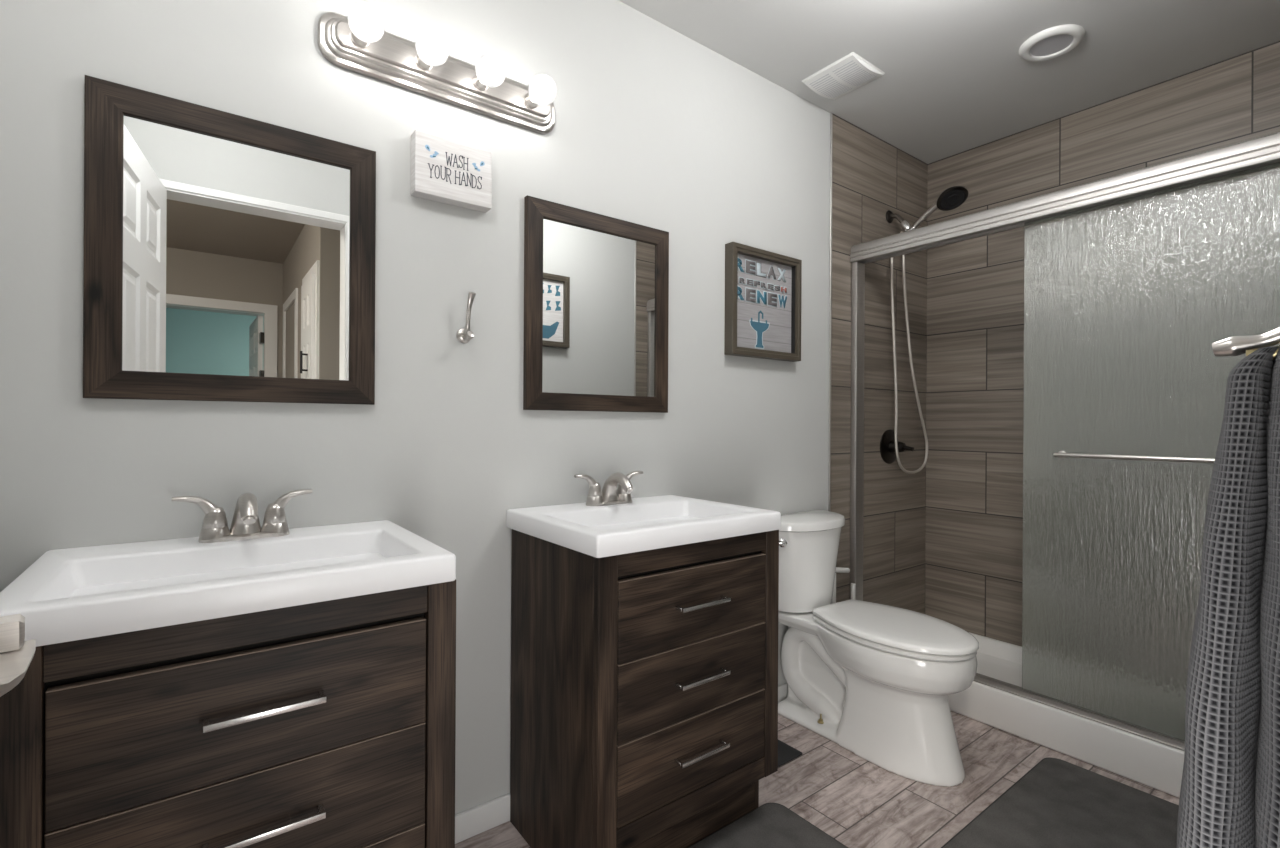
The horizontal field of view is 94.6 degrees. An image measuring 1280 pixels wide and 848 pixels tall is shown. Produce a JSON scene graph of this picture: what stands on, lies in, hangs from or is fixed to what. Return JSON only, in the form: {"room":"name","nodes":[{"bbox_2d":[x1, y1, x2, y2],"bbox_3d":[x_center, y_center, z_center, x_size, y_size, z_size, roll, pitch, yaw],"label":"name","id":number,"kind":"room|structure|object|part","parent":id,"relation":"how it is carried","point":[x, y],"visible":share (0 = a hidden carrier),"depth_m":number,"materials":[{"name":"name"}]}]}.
{"room":"bathroom","nodes":[
{"label":"bathroom","id":0,"kind":"room"},
{"bbox_2d":[0,614,35,696],"bbox_3d":[-0.335,0.090,0.244,0.720,2.025,0.117,0,0,45],"label":"bathroom door","id":1,"kind":"structure","parent":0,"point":[16,654],"depth_m":0.47,"materials":[{"name":"white paint"}]},
{"bbox_2d":[0,0,927,814],"bbox_3d":[0.071,-0.116,2.055,3.447,2.465,0.104,0,0,-37],"label":"wall","id":2,"kind":"structure","parent":0,"point":[654,127],"depth_m":1.61,"materials":[{"name":"paint"}]},
{"bbox_2d":[83,75,375,404],"bbox_3d":[-0.853,-0.354,1.283,0.518,0.614,0.020,0,0,-37],"label":"wall mirror","id":3,"kind":"object","parent":2,"relation":"attached to","point":[230,257],"visible":1,"depth_m":1.25,"materials":[{"name":"brown wood"}]},
{"bbox_2d":[122,115,349,379],"bbox_3d":[-0.855,-0.354,1.285,0.407,0.502,0.008,0,0,-37],"label":"mirror glass","id":4,"kind":"object","parent":3,"relation":"attached to","point":[236,247],"depth_m":1.26,"materials":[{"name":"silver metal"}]},
{"bbox_2d":[317,2,556,133],"bbox_3d":[-0.458,-0.903,1.498,0.618,0.120,0.149,0,0,-37],"label":"vanity light","id":5,"kind":"object","parent":2,"relation":"attached to","point":[348,43],"visible":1,"depth_m":1.49,"materials":[{"name":"silver metal"}]},
{"bbox_2d":[350,24,369,47],"bbox_3d":[-0.651,-0.905,1.378,0.042,0.042,0.029,0,0,-37],"label":"socket","id":6,"kind":"object","parent":5,"relation":"attached to","point":[355,42],"depth_m":1.37,"materials":[{"name":"silver metal"}]},
{"bbox_3d":[-0.619,-0.904,1.336,0.077,0.077,0.084,0,0,-37],"label":"bulb","id":7,"kind":"part","parent":5,"relation":"part of","materials":[{"name":"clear glass"}]},
{"bbox_2d":[415,49,433,70],"bbox_3d":[-0.533,-0.904,1.467,0.042,0.042,0.029,0,0,-37],"label":"socket","id":8,"kind":"object","parent":5,"relation":"attached to","point":[420,65],"depth_m":1.46,"materials":[{"name":"silver metal"}]},
{"bbox_3d":[-0.501,-0.904,1.425,0.077,0.077,0.084,0,0,-37],"label":"bulb","id":9,"kind":"part","parent":5,"relation":"part of","materials":[{"name":"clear glass"}]},
{"bbox_2d":[473,71,490,90],"bbox_3d":[-0.416,-0.903,1.556,0.042,0.042,0.029,0,0,-37],"label":"socket","id":10,"kind":"object","parent":5,"relation":"attached to","point":[478,85],"depth_m":1.55,"materials":[{"name":"silver metal"}]},
{"bbox_3d":[-0.384,-0.903,1.513,0.077,0.077,0.084,0,0,-37],"label":"bulb","id":11,"kind":"part","parent":5,"relation":"part of","materials":[{"name":"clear glass"}]},
{"bbox_2d":[524,90,540,108],"bbox_3d":[-0.298,-0.903,1.645,0.042,0.042,0.029,0,0,-37],"label":"socket","id":12,"kind":"object","parent":5,"relation":"attached to","point":[528,103],"depth_m":1.64,"materials":[{"name":"silver metal"}]},
{"bbox_3d":[-0.266,-0.902,1.602,0.077,0.077,0.084,0,0,-37],"label":"bulb","id":13,"kind":"part","parent":5,"relation":"part of","materials":[{"name":"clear glass"}]},
{"bbox_2d":[410,130,491,212],"bbox_3d":[-0.490,-0.654,1.543,0.201,0.153,0.041,0,0,-37],"label":"wall sign","id":14,"kind":"object","parent":2,"relation":"attached to","point":[443,170],"visible":1,"depth_m":1.52,"materials":[{"name":"grey wood"}]},
{"bbox_2d":[456,292,475,342],"bbox_3d":[-0.456,-0.280,1.561,0.040,0.130,0.057,0,0,-37],"label":"robe hook","id":15,"kind":"object","parent":2,"relation":"attached to","point":[463,335],"visible":1,"depth_m":1.55,"materials":[{"name":"silver metal"}]},
{"bbox_3d":[-0.470,-0.235,1.579,0.040,0.040,0.011,0,0,-37],"label":"wall plate","id":16,"kind":"part","parent":15,"relation":"part of","materials":[{"name":"silver metal"}]},
{"bbox_2d":[523,195,668,412],"bbox_3d":[-0.117,-0.342,1.839,0.523,0.608,0.020,0,0,-37],"label":"wall mirror","id":17,"kind":"object","parent":2,"relation":"attached to","point":[596,286],"visible":1,"depth_m":1.81,"materials":[{"name":"brown wood"}]},
{"bbox_2d":[542,218,655,396],"bbox_3d":[-0.119,-0.342,1.840,0.420,0.505,0.008,0,0,-37],"label":"mirror glass","id":18,"kind":"object","parent":17,"relation":"attached to","point":[599,282],"depth_m":1.82,"materials":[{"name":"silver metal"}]},
{"bbox_2d":[455,682,787,843],"bbox_3d":[-0.193,1.079,1.792,2.520,0.073,0.013,0,0,-37],"label":"baseboard","id":19,"kind":"structure","parent":2,"relation":"attached to","point":[469,823],"depth_m":1.61,"materials":[{"name":"white paint"}]},
{"bbox_2d":[724,242,801,361],"bbox_3d":[0.481,-0.456,2.276,0.393,0.406,0.042,0,0,-37],"label":"framed picture","id":20,"kind":"object","parent":2,"relation":"attached to","point":[763,288],"visible":1,"depth_m":2.27,"materials":[{"name":"brown"}]},
{"bbox_2d":[737,254,791,352],"bbox_3d":[0.474,-0.456,2.285,0.337,0.350,0.016,0,0,-37],"label":"print","id":21,"kind":"object","parent":20,"relation":"attached to","point":[764,285],"depth_m":2.28,"materials":[{"name":"multicoloured"}]},
{"bbox_2d":[828,113,832,510],"bbox_3d":[0.822,-0.111,2.557,0.011,2.464,0.007,0,0,-37],"label":"trim","id":22,"kind":"structure","parent":2,"relation":"attached to","point":[831,114],"depth_m":2.55,"materials":[{"name":"metal"}]},
{"bbox_2d":[880,430,913,463],"bbox_3d":[1.234,0.111,2.792,0.164,0.164,0.119,0,0,-37],"label":"shower valve","id":23,"kind":"object","parent":2,"relation":"attached to","point":[887,443],"visible":0.93,"depth_m":2.80,"materials":[{"name":"brown metal"}]},
{"bbox_3d":[1.238,0.111,2.787,0.056,0.056,0.106,0,0,-37],"label":"lever","id":24,"kind":"part","parent":23,"relation":"part of","materials":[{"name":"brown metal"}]},
{"bbox_2d":[886,186,967,473],"bbox_3d":[1.291,-0.396,2.720,0.271,1.272,0.376,0,0,-2],"label":"shower","id":25,"kind":"object","parent":2,"relation":"attached to","point":[951,198],"visible":0.87,"depth_m":2.73,"materials":[{"name":"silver metal"}]},
{"bbox_3d":[1.222,-0.965,2.797,0.020,0.072,0.078,0,0,-37],"label":"shower arm","id":26,"kind":"part","parent":25,"relation":"part of","materials":[{"name":"silver metal"}]},
{"bbox_2d":[455,710,1179,847],"bbox_3d":[0.589,1.169,1.442,3.547,0.100,1.755,0,0,-37],"label":"floor","id":27,"kind":"structure","parent":0,"point":[857,802],"depth_m":1.81,"materials":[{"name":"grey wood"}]},
{"bbox_2d":[0,579,455,847],"bbox_3d":[-0.712,0.701,1.092,0.604,0.822,0.476,0,0,-37],"label":"vanity cabinet","id":28,"kind":"object","parent":27,"relation":"on","point":[331,723],"visible":0.91,"depth_m":0.91,"materials":[{"name":"brown wood"}]},
{"bbox_2d":[0,520,455,646],"bbox_3d":[-0.725,0.287,1.099,0.610,0.096,0.473,0,0,-37],"label":"vanity sink","id":29,"kind":"object","parent":28,"relation":"in","point":[79,593],"visible":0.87,"depth_m":1.02,"materials":[{"name":"white ceramic"}]},
{"bbox_2d":[171,489,311,542],"bbox_3d":[-0.800,0.190,1.203,0.245,0.098,0.141,0,0,-37],"label":"faucet","id":30,"kind":"object","parent":29,"relation":"on","point":[245,524],"visible":1,"depth_m":1.20,"materials":[{"name":"silver metal"}]},
{"bbox_3d":[-0.883,0.189,1.191,0.097,0.090,0.054,0,0,-37],"label":"handle","id":31,"kind":"part","parent":30,"relation":"part of","materials":[{"name":"silver metal"}]},
{"bbox_3d":[-0.824,0.233,1.236,0.158,0.010,0.054,0,0,-37],"label":"plate","id":32,"kind":"part","parent":30,"relation":"part of","materials":[{"name":"silver metal"}]},
{"bbox_3d":[-0.800,0.187,1.203,0.062,0.092,0.141,0,0,-37],"label":"spout","id":33,"kind":"part","parent":30,"relation":"part of","materials":[{"name":"silver metal"}]},
{"bbox_3d":[-0.765,0.189,1.280,0.097,0.090,0.054,0,0,-37],"label":"handle","id":34,"kind":"part","parent":30,"relation":"part of","materials":[{"name":"silver metal"}]},
{"bbox_3d":[-0.607,0.630,0.952,0.570,0.675,0.006,0,0,-37],"label":"panel","id":35,"kind":"part","parent":28,"relation":"part of","materials":[{"name":"black wood"}]},
{"bbox_3d":[-0.593,0.634,0.933,0.494,0.182,0.018,0,0,-37],"label":"drawer","id":36,"kind":"part","parent":28,"relation":"part of","materials":[{"name":"brown wood"}]},
{"bbox_3d":[-0.591,0.317,0.934,0.499,0.052,0.018,0,0,-37],"label":"rail","id":37,"kind":"part","parent":28,"relation":"part of","materials":[{"name":"brown wood"}]},
{"bbox_3d":[-0.592,0.448,0.933,0.494,0.187,0.018,0,0,-37],"label":"drawer","id":38,"kind":"part","parent":28,"relation":"part of","materials":[{"name":"brown wood"}]},
{"bbox_3d":[-0.578,0.629,0.914,0.160,0.010,0.031,0,0,-37],"label":"handle","id":39,"kind":"part","parent":28,"relation":"part of","materials":[{"name":"silver metal"}]},
{"bbox_3d":[-0.577,0.443,0.914,0.160,0.010,0.031,0,0,-37],"label":"handle","id":40,"kind":"part","parent":28,"relation":"part of","materials":[{"name":"silver metal"}]},
{"bbox_3d":[-0.594,0.819,0.933,0.494,0.185,0.018,0,0,-37],"label":"drawer","id":41,"kind":"part","parent":28,"relation":"part of","materials":[{"name":"brown wood"}]},
{"bbox_2d":[510,529,778,847],"bbox_3d":[0.023,0.705,1.646,0.604,0.822,0.476,0,0,-37],"label":"vanity cabinet","id":42,"kind":"object","parent":27,"relation":"on","point":[644,684],"visible":0.94,"depth_m":1.45,"materials":[{"name":"brown wood"}]},
{"bbox_3d":[-0.227,0.704,1.490,0.016,0.822,0.425,0,0,-37],"label":"panel","id":43,"kind":"part","parent":42,"relation":"part of","materials":[{"name":"brown wood"}]},
{"bbox_2d":[506,495,780,557],"bbox_3d":[0.009,0.291,1.652,0.610,0.096,0.473,0,0,-37],"label":"vanity sink","id":44,"kind":"object","parent":42,"relation":"in","point":[654,522],"visible":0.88,"depth_m":1.56,"materials":[{"name":"white ceramic"}]},
{"bbox_2d":[574,471,642,505],"bbox_3d":[-0.068,0.194,1.755,0.245,0.098,0.141,0,0,-37],"label":"faucet","id":45,"kind":"object","parent":44,"relation":"on","point":[610,494],"visible":1,"depth_m":1.75,"materials":[{"name":"silver metal"}]},
{"bbox_3d":[-0.151,0.193,1.743,0.097,0.090,0.054,0,0,-37],"label":"handle","id":46,"kind":"part","parent":45,"relation":"part of","materials":[{"name":"silver metal"}]},
{"bbox_3d":[-0.092,0.237,1.788,0.158,0.010,0.054,0,0,-37],"label":"plate","id":47,"kind":"part","parent":45,"relation":"part of","materials":[{"name":"silver metal"}]},
{"bbox_3d":[-0.068,0.191,1.755,0.062,0.092,0.141,0,0,-37],"label":"spout","id":48,"kind":"part","parent":45,"relation":"part of","materials":[{"name":"silver metal"}]},
{"bbox_3d":[-0.033,0.193,1.832,0.097,0.090,0.054,0,0,-37],"label":"handle","id":49,"kind":"part","parent":45,"relation":"part of","materials":[{"name":"silver metal"}]},
{"bbox_3d":[0.129,0.634,1.507,0.570,0.675,0.006,0,0,-37],"label":"panel","id":50,"kind":"part","parent":42,"relation":"part of","materials":[{"name":"black wood"}]},
{"bbox_3d":[0.140,0.947,1.489,0.499,0.057,0.018,0,0,-37],"label":"rail","id":51,"kind":"part","parent":42,"relation":"part of","materials":[{"name":"brown wood"}]},
{"bbox_3d":[0.142,0.823,1.488,0.494,0.185,0.018,0,0,-37],"label":"drawer","id":52,"kind":"part","parent":42,"relation":"part of","materials":[{"name":"brown wood"}]},
{"bbox_3d":[0.143,0.638,1.488,0.494,0.182,0.018,0,0,-37],"label":"drawer","id":53,"kind":"part","parent":42,"relation":"part of","materials":[{"name":"brown wood"}]},
{"bbox_3d":[0.144,0.452,1.488,0.494,0.187,0.018,0,0,-37],"label":"drawer","id":54,"kind":"part","parent":42,"relation":"part of","materials":[{"name":"brown wood"}]},
{"bbox_3d":[0.144,0.321,1.489,0.499,0.052,0.018,0,0,-37],"label":"rail","id":55,"kind":"part","parent":42,"relation":"part of","materials":[{"name":"brown wood"}]},
{"bbox_3d":[0.156,0.818,1.469,0.160,0.010,0.031,0,0,-37],"label":"handle","id":56,"kind":"part","parent":42,"relation":"part of","materials":[{"name":"silver metal"}]},
{"bbox_3d":[0.157,0.633,1.469,0.160,0.010,0.031,0,0,-37],"label":"handle","id":57,"kind":"part","parent":42,"relation":"part of","materials":[{"name":"silver metal"}]},
{"bbox_3d":[0.158,0.447,1.469,0.160,0.010,0.031,0,0,-37],"label":"handle","id":58,"kind":"part","parent":42,"relation":"part of","materials":[{"name":"silver metal"}]},
{"bbox_3d":[0.242,0.707,1.844,0.016,0.822,0.425,0,0,-37],"label":"panel","id":59,"kind":"part","parent":42,"relation":"part of","materials":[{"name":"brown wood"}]},
{"bbox_2d":[688,803,847,847],"bbox_3d":[0.318,1.113,1.377,0.576,0.010,0.507,0,0,-37],"label":"bath mat","id":60,"kind":"object","parent":27,"relation":"on","point":[769,825],"visible":1,"depth_m":1.60,"materials":[{"name":"black fabric"}]},
{"bbox_2d":[778,740,801,766],"bbox_3d":[0.358,1.115,2.016,0.291,0.006,0.260,0,0,-37],"label":"floor mat","id":61,"kind":"object","parent":27,"relation":"on","point":[786,753],"visible":0.2,"depth_m":1.99,"materials":[{"name":"grey fabric"}]},
{"bbox_2d":[831,567,849,603],"bbox_3d":[0.847,0.864,2.522,0.131,0.514,0.060,0,0,-37],"label":"toilet paper stand","id":62,"kind":"object","parent":27,"relation":"on","point":[838,569],"visible":0.12,"depth_m":2.50,"materials":[{"name":"white plastic"}]},
{"bbox_3d":[0.818,0.872,2.500,0.020,0.478,0.020,0,0,-37],"label":"post","id":63,"kind":"part","parent":62,"relation":"part of","materials":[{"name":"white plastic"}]},
{"bbox_3d":[0.852,0.626,2.528,0.116,0.039,0.022,0,0,-32],"label":"arm","id":64,"kind":"part","parent":62,"relation":"part of","materials":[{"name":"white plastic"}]},
{"bbox_2d":[851,583,855,599],"bbox_3d":[0.908,0.903,2.518,0.090,0.437,0.090,0,0,-37],"label":"toilet brush","id":65,"kind":"object","parent":27,"relation":"on","point":[853,585],"visible":0.05,"depth_m":2.52,"materials":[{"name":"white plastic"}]},
{"bbox_2d":[778,510,978,786],"bbox_3d":[0.806,0.742,2.090,0.428,0.758,0.715,0,0,-37],"label":"toilet","id":66,"kind":"object","parent":27,"relation":"on","point":[876,681],"visible":0.98,"depth_m":1.99,"materials":[{"name":"white ceramic"}]},
{"bbox_3d":[0.509,0.443,2.192,0.072,0.032,0.038,0,0,9],"label":"flush lever","id":67,"kind":"part","parent":66,"relation":"part of","materials":[{"name":"silver metal"}]},
{"bbox_3d":[0.658,0.560,2.304,0.386,0.316,0.182,0,0,-37],"label":"tank","id":68,"kind":"part","parent":66,"relation":"part of","materials":[{"name":"white ceramic"}]},
{"bbox_3d":[0.661,0.381,2.301,0.410,0.039,0.201,0,0,-37],"label":"tank lid","id":69,"kind":"part","parent":66,"relation":"part of","materials":[{"name":"white ceramic"}]},
{"bbox_3d":[0.813,0.922,2.095,0.355,0.398,0.700,0,0,-37],"label":"bowl","id":70,"kind":"part","parent":66,"relation":"part of","materials":[{"name":"white ceramic"}]},
{"bbox_3d":[0.870,0.714,2.026,0.363,0.020,0.523,0,0,-37],"label":"seat","id":71,"kind":"part","parent":66,"relation":"part of","materials":[{"name":"white plastic"}]},
{"bbox_3d":[0.871,0.691,2.025,0.366,0.028,0.533,0,0,-37],"label":"lid","id":72,"kind":"part","parent":66,"relation":"part of","materials":[{"name":"white plastic"}]},
{"bbox_2d":[941,757,1178,847],"bbox_3d":[1.196,1.118,1.502,0.888,0.010,0.570,0,0,-37],"label":"bath mat","id":73,"kind":"object","parent":27,"relation":"on","point":[1057,803],"visible":0.81,"depth_m":1.67,"materials":[{"name":"black fabric"}]},
{"bbox_2d":[948,632,1184,797],"bbox_3d":[1.663,1.054,2.252,0.654,0.142,1.503,0,0,-37],"label":"shower pan","id":74,"kind":"object","parent":27,"relation":"on","point":[1153,764],"visible":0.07,"depth_m":2.02,"materials":[{"name":"white plastic"}]},
{"bbox_2d":[969,632,1021,686],"bbox_3d":[1.667,1.070,2.255,0.644,0.109,1.503,0,0,-37],"label":"basin","id":75,"kind":"object","parent":74,"relation":"in","point":[1000,660],"depth_m":2.69,"materials":[{"name":"white plastic"}]},
{"bbox_2d":[850,132,1279,750],"bbox_3d":[1.425,0.090,2.068,0.096,1.782,1.505,0,0,-37],"label":"shower door frame","id":76,"kind":"structure","parent":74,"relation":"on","point":[1265,150],"depth_m":2.13,"materials":[{"name":"metal"}]},
{"bbox_2d":[1022,162,1279,740],"bbox_3d":[1.603,0.117,1.802,0.061,1.684,0.795,0,0,-37],"label":"shower door","id":77,"kind":"structure","parent":76,"relation":"attached to","point":[1127,301],"depth_m":1.89,"materials":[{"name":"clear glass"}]},
{"bbox_2d":[619,0,1279,163],"bbox_3d":[0.603,-1.395,1.442,3.547,0.100,1.755,0,0,-37],"label":"ceiling","id":78,"kind":"structure","parent":0,"point":[955,80],"depth_m":2.11,"materials":[{"name":"paint"}]},
{"bbox_2d":[802,52,884,99],"bbox_3d":[0.785,-1.332,2.288,0.211,0.023,0.229,0,0,-37],"label":"exhaust fan","id":79,"kind":"object","parent":78,"relation":"attached to","point":[850,72],"visible":1,"depth_m":2.26,"materials":[{"name":"white plastic"}]},
{"bbox_2d":[1019,24,1084,61],"bbox_3d":[1.446,-1.331,2.078,0.192,0.018,0.192,0,0,-37],"label":"recessed light","id":80,"kind":"object","parent":78,"relation":"in","point":[1053,42],"visible":1,"depth_m":2.06,"materials":[{"name":"white plastic"}]},
{"bbox_2d":[925,41,1279,646],"bbox_3d":[1.972,-0.105,2.480,0.100,2.465,1.515,0,0,-37],"label":"wall","id":81,"kind":"structure","parent":0,"point":[975,364],"depth_m":2.77,"materials":[{"name":"tile"}]},
{"bbox_3d":[0.742,-0.112,0.528,2.680,2.465,0.120,0,0,-37],"label":"wall","id":82,"kind":"structure","parent":0,"visible":0},
{"bbox_2d":[1212,327,1279,359],"bbox_3d":[0.591,-0.082,0.546,0.044,0.051,0.090,0,0,-37],"label":"towel hook","id":83,"kind":"object","parent":82,"relation":"attached to","point":[1234,345],"visible":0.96,"depth_m":0.56,"materials":[{"name":"silver metal"}]},
{"bbox_2d":[1177,346,1279,847],"bbox_3d":[0.587,0.179,0.557,0.193,0.500,0.109,0,0,-37],"label":"towel","id":84,"kind":"object","parent":83,"relation":"hanging from","point":[1230,790],"visible":1,"depth_m":0.54,"materials":[{"name":"grey fabric"}]}
]}

